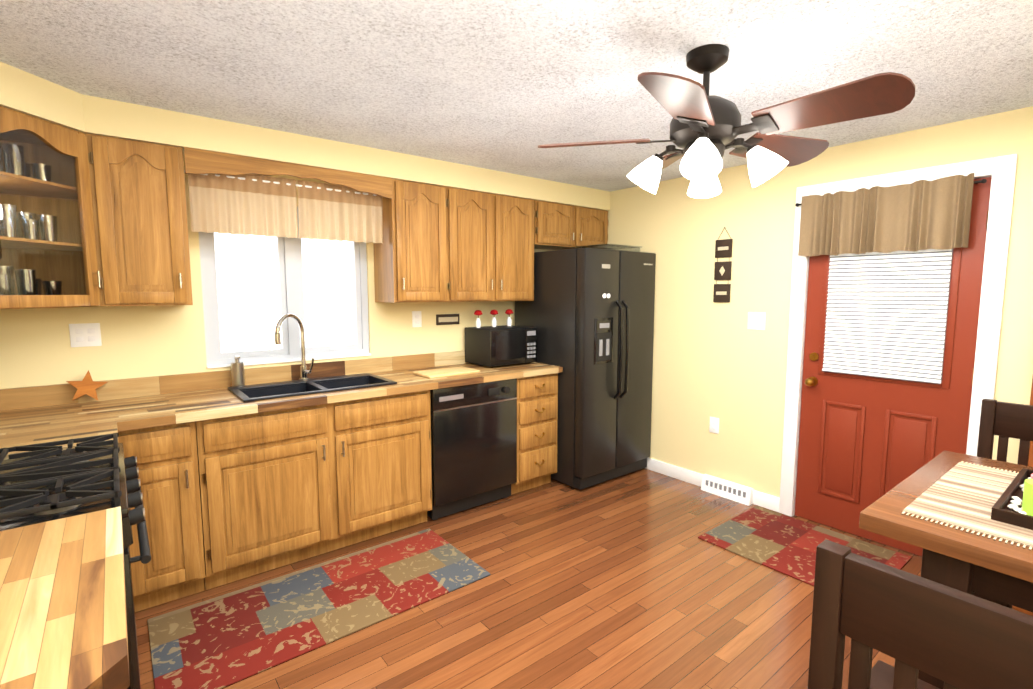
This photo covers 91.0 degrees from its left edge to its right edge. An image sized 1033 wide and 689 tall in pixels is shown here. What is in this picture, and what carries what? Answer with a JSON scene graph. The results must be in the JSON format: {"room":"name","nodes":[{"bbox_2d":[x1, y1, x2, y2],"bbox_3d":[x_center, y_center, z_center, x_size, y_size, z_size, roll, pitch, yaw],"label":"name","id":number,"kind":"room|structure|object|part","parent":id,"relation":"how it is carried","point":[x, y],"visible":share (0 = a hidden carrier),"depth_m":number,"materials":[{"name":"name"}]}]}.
{"room":"kitchen","nodes":[
{"label":"kitchen","id":0,"kind":"room"},
{"bbox_2d":[0,162,553,388],"bbox_3d":[-1.052,-0.059,3.561,4.400,2.360,0.120,-5,7,-38],"label":"wall","id":1,"kind":"structure","parent":0,"point":[36,349],"depth_m":2.77,"materials":[{"name":"beige paint"}]},
{"bbox_2d":[0,106,100,308],"bbox_3d":[-2.169,-0.541,2.100,0.658,0.778,0.684,-5,7,-38],"label":"upper cabinet","id":2,"kind":"object","parent":1,"relation":"attached to","point":[68,259],"visible":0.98,"depth_m":2.28,"materials":[{"name":"brown wood"}]},
{"bbox_2d":[0,143,61,294],"bbox_3d":[-2.189,-0.511,2.136,0.385,0.673,0.369,-5,7,-38],"label":"glassware","id":3,"kind":"object","parent":2,"relation":"in","point":[7,278],"depth_m":2.18,"materials":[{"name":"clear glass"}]},
{"bbox_2d":[69,323,101,346],"bbox_3d":[-2.187,-0.048,2.574,0.120,0.118,0.008,-5,7,-38],"label":"electrical outlet","id":4,"kind":"object","parent":1,"relation":"attached to","point":[85,334],"visible":1,"depth_m":2.57,"materials":[{"name":"white paint"}]},
{"bbox_2d":[85,133,192,305],"bbox_3d":[-1.876,-0.586,2.537,0.368,0.778,0.360,-5,7,-38],"label":"upper cabinet","id":5,"kind":"object","parent":1,"relation":"attached to","point":[138,193],"visible":0.96,"depth_m":2.42,"materials":[{"name":"brown wood"}]},
{"bbox_2d":[199,206,370,367],"bbox_3d":[-1.423,-0.379,3.206,0.980,0.970,0.102,-5,7,-38],"label":"window","id":6,"kind":"structure","parent":1,"relation":"in","point":[290,275],"depth_m":3.19,"materials":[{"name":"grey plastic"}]},
{"bbox_2d":[412,311,421,326],"bbox_3d":[-0.730,-0.186,3.723,0.075,0.118,0.008,-5,7,-38],"label":"electrical outlet","id":7,"kind":"object","parent":1,"relation":"attached to","point":[416,318],"visible":1,"depth_m":3.72,"materials":[{"name":"white paint"}]},
{"bbox_2d":[436,314,458,324],"bbox_3d":[-0.524,-0.192,3.881,0.200,0.080,0.015,-5,7,-38],"label":"kitchen sign","id":8,"kind":"object","parent":1,"relation":"attached to","point":[446,319],"visible":1,"depth_m":3.87,"materials":[{"name":"brown wood"}]},
{"bbox_2d":[373,179,534,302],"bbox_3d":[-0.404,-0.705,3.700,1.184,0.778,0.360,-5,7,-38],"label":"upper cabinet","id":9,"kind":"object","parent":1,"relation":"attached to","point":[444,244],"visible":1,"depth_m":3.49,"materials":[{"name":"brown wood"}]},
{"bbox_2d":[534,200,607,249],"bbox_3d":[0.394,-0.989,4.309,0.844,0.338,0.360,-5,7,-38],"label":"upper cabinet","id":10,"kind":"object","parent":1,"relation":"attached to","point":[557,226],"visible":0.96,"depth_m":4.16,"materials":[{"name":"brown wood"}]},
{"bbox_2d":[0,62,609,210],"bbox_3d":[-0.281,-1.054,2.484,4.160,0.160,2.360,-5,7,-38],"label":"soffit","id":11,"kind":"structure","parent":0,"point":[24,92],"depth_m":2.67,"materials":[{"name":"beige paint"}]},
{"bbox_2d":[184,147,391,198],"bbox_3d":[-1.215,-0.948,2.852,1.096,0.123,0.020,-5,7,-38],"label":"valance board","id":12,"kind":"object","parent":11,"relation":"attached to","point":[198,161],"visible":1,"depth_m":2.75,"materials":[{"name":"brown wood"}]},
{"bbox_2d":[184,170,382,243],"bbox_3d":[-1.271,-0.784,2.940,1.086,0.330,0.042,-5,7,-38],"label":"valance curtain","id":13,"kind":"object","parent":12,"relation":"hanging from","point":[252,204],"visible":0.85,"depth_m":2.88,"materials":[{"name":"beige fabric"}]},
{"bbox_2d":[0,0,1032,191],"bbox_3d":[0.176,-1.125,1.898,4.760,0.100,4.430,-5,7,-38],"label":"ceiling","id":14,"kind":"structure","parent":0,"point":[508,86],"depth_m":1.95,"materials":[{"name":"white paint"}]},
{"bbox_2d":[538,44,914,197],"bbox_3d":[0.736,-0.824,1.870,1.207,0.491,1.180,-5,7,-38],"label":"ceiling fan","id":15,"kind":"object","parent":14,"relation":"hanging from","point":[695,110],"depth_m":1.76,"materials":[{"name":"brown wood"}]},
{"bbox_3d":[0.703,-0.653,1.911,0.448,0.143,0.448,-3,6,-23],"label":"ceiling fan shades","id":16,"kind":"part","parent":15,"relation":"part of","materials":[{"name":"white glass"}]},
{"bbox_2d":[135,468,1019,688],"bbox_3d":[0.176,1.322,2.148,4.760,0.100,4.430,-5,7,-38],"label":"floor","id":17,"kind":"structure","parent":0,"point":[631,580],"depth_m":2.38,"materials":[{"name":"brown wood"}]},
{"bbox_2d":[0,433,150,688],"bbox_3d":[-1.511,0.857,1.478,0.727,0.962,0.756,-5,7,-38],"label":"range","id":18,"kind":"object","parent":17,"relation":"on","point":[44,482],"visible":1,"depth_m":1.43,"materials":[{"name":"black metal"}]},
{"bbox_2d":[118,421,204,611],"bbox_3d":[-1.808,0.784,2.552,0.316,0.888,0.640,-5,7,-38],"label":"base cabinet","id":19,"kind":"object","parent":17,"relation":"on","point":[168,476],"visible":0.62,"depth_m":2.35,"materials":[{"name":"brown wood"}]},
{"bbox_2d":[195,390,431,589],"bbox_3d":[-1.193,0.735,3.038,1.246,0.888,0.640,-5,7,-38],"label":"base cabinet","id":20,"kind":"object","parent":17,"relation":"on","point":[280,488],"visible":0.98,"depth_m":2.74,"materials":[{"name":"brown wood"}]},
{"bbox_2d":[0,350,562,459],"bbox_3d":[-1.045,0.230,2.898,3.307,0.140,0.962,-5,7,-38],"label":"countertop","id":21,"kind":"structure","parent":20,"relation":"on","point":[38,414],"depth_m":2.64,"materials":[{"name":"brown wood"}]},
{"bbox_2d":[66,370,107,400],"bbox_3d":[-2.157,0.209,2.553,0.160,0.161,0.056,-5,7,-38],"label":"decor","id":22,"kind":"object","parent":21,"relation":"on","point":[88,385],"visible":0.94,"depth_m":2.54,"materials":[{"name":"brown wood"}]},
{"bbox_2d":[231,355,244,386],"bbox_3d":[-1.623,0.159,2.957,0.068,0.189,0.084,-5,7,-38],"label":"soap dispenser","id":23,"kind":"object","parent":21,"relation":"on","point":[237,373],"visible":0.9,"depth_m":2.94,"materials":[{"name":"silver metal"}]},
{"bbox_2d":[274,313,313,379],"bbox_3d":[-1.349,0.019,3.061,0.233,0.418,0.167,-5,7,-38],"label":"faucet","id":24,"kind":"object","parent":21,"relation":"on","point":[304,372],"visible":1,"depth_m":3.13,"materials":[{"name":"silver metal"}]},
{"bbox_2d":[228,373,396,401],"bbox_3d":[-1.195,0.335,3.015,0.840,0.198,0.455,-5,7,-38],"label":"sink","id":25,"kind":"object","parent":21,"relation":"in","point":[256,392],"visible":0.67,"depth_m":3.02,"materials":[{"name":"black"}]},
{"bbox_2d":[413,366,479,377],"bbox_3d":[-0.479,0.190,3.492,0.400,0.018,0.240,-5,7,-38],"label":"cutting board","id":26,"kind":"object","parent":21,"relation":"on","point":[446,372],"visible":0.98,"depth_m":3.46,"materials":[{"name":"beige wood"}]},
{"bbox_2d":[465,325,536,367],"bbox_3d":[-0.122,0.008,3.959,0.440,0.284,0.357,-5,7,-38],"label":"microwave","id":27,"kind":"object","parent":21,"relation":"on","point":[492,347],"visible":0.98,"depth_m":3.82,"materials":[{"name":"black metal"}]},
{"bbox_2d":[474,310,482,327],"bbox_3d":[-0.293,-0.198,3.896,0.070,0.137,0.066,3,7,27],"label":"bud vase","id":28,"kind":"object","parent":27,"relation":"on","point":[478,312],"depth_m":3.88,"materials":[{"name":"white ceramic"}]},
{"bbox_2d":[490,310,497,326],"bbox_3d":[-0.176,-0.207,3.989,0.070,0.137,0.066,3,7,27],"label":"bud vase","id":29,"kind":"object","parent":27,"relation":"on","point":[494,320],"depth_m":3.97,"materials":[{"name":"white ceramic"}]},
{"bbox_2d":[505,309,512,325],"bbox_3d":[-0.059,-0.217,4.082,0.070,0.137,0.066,3,7,27],"label":"bud vase","id":30,"kind":"object","parent":27,"relation":"on","point":[509,322],"depth_m":4.07,"materials":[{"name":"white ceramic"}]},
{"bbox_2d":[147,528,490,688],"bbox_3d":[-0.906,1.232,2.491,1.440,0.008,0.665,-5,7,-38],"label":"rug","id":31,"kind":"object","parent":17,"relation":"on","point":[223,641],"visible":1,"depth_m":2.37,"materials":[{"name":"red fabric"}]},
{"bbox_2d":[427,378,516,519],"bbox_3d":[-0.424,0.677,3.617,0.666,0.884,0.572,-5,7,-38],"label":"dishwasher","id":32,"kind":"object","parent":17,"relation":"on","point":[473,445],"visible":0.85,"depth_m":3.38,"materials":[{"name":"black metal"}]},
{"bbox_2d":[511,373,557,494],"bbox_3d":[-0.014,0.639,3.976,0.406,0.888,0.632,-5,7,-38],"label":"base cabinet","id":33,"kind":"object","parent":17,"relation":"on","point":[537,407],"visible":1,"depth_m":3.74,"materials":[{"name":"brown wood"}]},
{"bbox_2d":[515,248,655,489],"bbox_3d":[0.576,0.158,4.193,0.813,1.800,0.876,-5,7,-38],"label":"fridge","id":34,"kind":"object","parent":17,"relation":"on","point":[588,313],"visible":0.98,"depth_m":3.84,"materials":[{"name":"black metal"}]},
{"bbox_2d":[573,243,641,251],"bbox_3d":[0.746,-0.773,4.154,0.440,0.056,0.360,-5,7,-38],"label":"bin","id":35,"kind":"object","parent":34,"relation":"on","point":[610,246],"visible":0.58,"depth_m":4.10,"materials":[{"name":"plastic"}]},
{"bbox_2d":[701,474,752,505],"bbox_3d":[1.529,1.055,3.702,0.055,0.114,0.370,-5,7,-38],"label":"floor vent","id":36,"kind":"object","parent":17,"relation":"in","point":[736,492],"visible":1,"depth_m":3.68,"materials":[{"name":"white metal"}]},
{"bbox_2d":[698,506,911,585],"bbox_3d":[1.659,1.184,2.965,0.730,0.008,0.880,-5,7,-38],"label":"rug","id":37,"kind":"object","parent":17,"relation":"on","point":[782,543],"visible":0.75,"depth_m":3.01,"materials":[{"name":"red fabric"}]},
{"bbox_2d":[808,540,1032,688],"bbox_3d":[0.823,0.874,0.886,0.437,1.050,0.466,-5,7,-38],"label":"chair","id":38,"kind":"object","parent":17,"relation":"on","point":[913,625],"visible":1,"depth_m":0.79,"materials":[{"name":"brown wood"}]},
{"bbox_2d":[859,451,1032,688],"bbox_3d":[1.477,0.897,1.340,0.850,0.910,0.780,-5,7,-38],"label":"table","id":39,"kind":"object","parent":17,"relation":"on","point":[992,570],"visible":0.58,"depth_m":1.22,"materials":[{"name":"brown wood"}]},
{"bbox_2d":[901,461,1032,549],"bbox_3d":[1.405,0.437,1.344,0.664,0.003,0.470,-5,7,-38],"label":"table runner","id":40,"kind":"object","parent":39,"relation":"on","point":[963,496],"visible":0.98,"depth_m":1.39,"materials":[{"name":"beige fabric"}]},
{"bbox_2d":[991,468,1032,529],"bbox_3d":[1.432,0.381,1.360,0.470,0.104,0.160,-5,7,-38],"label":"tray","id":41,"kind":"object","parent":40,"relation":"on","point":[1013,504],"visible":1,"depth_m":1.28,"materials":[{"name":"brown wood"}]},
{"bbox_2d":[977,399,1032,465],"bbox_3d":[1.903,0.776,1.841,0.437,1.050,0.466,-5,7,-38],"label":"chair","id":42,"kind":"object","parent":17,"relation":"on","point":[1004,421],"visible":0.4,"depth_m":2.03,"materials":[{"name":"brown wood"}]},
{"bbox_2d":[1012,378,1032,615],"bbox_3d":[2.621,0.272,1.877,0.738,2.046,1.094,1,6,6],"label":"hutch","id":43,"kind":"object","parent":17,"relation":"on","point":[1030,461],"visible":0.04,"depth_m":2.32,"materials":[{"name":"brown wood"}]},
{"bbox_3d":[-1.072,0.964,0.861,0.650,0.876,0.755,-5,7,-38],"label":"base cabinet","id":44,"kind":"object","parent":17,"relation":"on","visible":0},
{"bbox_2d":[0,506,129,688],"bbox_3d":[-1.049,0.451,0.801,0.677,0.152,0.795,-5,7,-38],"label":"countertop","id":45,"kind":"structure","parent":44,"relation":"on","point":[63,620],"depth_m":0.90,"materials":[{"name":"beige wood"}]},
{"bbox_2d":[607,106,1032,497],"bbox_3d":[1.889,-0.032,3.301,0.120,2.360,3.950,-5,7,-38],"label":"wall","id":46,"kind":"structure","parent":0,"point":[724,364],"depth_m":3.54,"materials":[{"name":"beige paint"}]},
{"bbox_2d":[646,457,779,511],"bbox_3d":[2.039,1.122,3.121,0.014,0.100,3.060,-5,7,-38],"label":"baseboard","id":47,"kind":"structure","parent":46,"relation":"attached to","point":[765,500],"depth_m":3.96,"materials":[{"name":"white paint"}]},
{"bbox_2d":[709,417,718,433],"bbox_3d":[1.475,0.602,3.786,0.008,0.118,0.075,-5,7,-38],"label":"electrical outlet","id":48,"kind":"object","parent":46,"relation":"attached to","point":[714,425],"visible":1,"depth_m":3.78,"materials":[{"name":"white paint"}]},
{"bbox_2d":[713,227,732,301],"bbox_3d":[1.484,-0.573,3.647,0.015,0.535,0.124,-5,7,-38],"label":"hanging sign","id":49,"kind":"object","parent":46,"relation":"attached to","point":[723,249],"visible":1,"depth_m":3.64,"materials":[{"name":"black wood"}]},
{"bbox_2d":[748,312,765,329],"bbox_3d":[1.649,-0.162,3.487,0.008,0.118,0.120,-5,7,-38],"label":"switch plate","id":50,"kind":"object","parent":46,"relation":"attached to","point":[756,320],"visible":1,"depth_m":3.48,"materials":[{"name":"white paint"}]},
{"bbox_2d":[795,173,986,256],"bbox_3d":[2.049,-0.706,2.878,0.094,0.375,0.902,-5,7,-38],"label":"valance","id":51,"kind":"object","parent":46,"relation":"attached to","point":[915,216],"visible":0.96,"depth_m":2.83,"materials":[{"name":"beige fabric"}]},
{"bbox_2d":[795,177,991,555],"bbox_3d":[2.104,0.152,2.947,0.121,2.054,0.838,-5,7,-38],"label":"door","id":52,"kind":"structure","parent":46,"relation":"in","point":[865,442],"depth_m":2.99,"materials":[{"name":"red"}]},
{"bbox_2d":[822,249,951,383],"bbox_3d":[2.097,-0.286,2.901,0.023,0.954,0.582,-5,7,-38],"label":"door blind","id":53,"kind":"object","parent":52,"relation":"attached to","point":[858,340],"visible":0.73,"depth_m":2.89,"materials":[{"name":"white plastic"}]},
{"bbox_2d":[779,154,1017,516],"bbox_3d":[2.144,0.107,2.979,0.138,2.149,1.008,-5,7,-38],"label":"door frame","id":54,"kind":"structure","parent":46,"relation":"attached to","point":[1001,170],"depth_m":2.62,"materials":[{"name":"white paint"}]}
]}

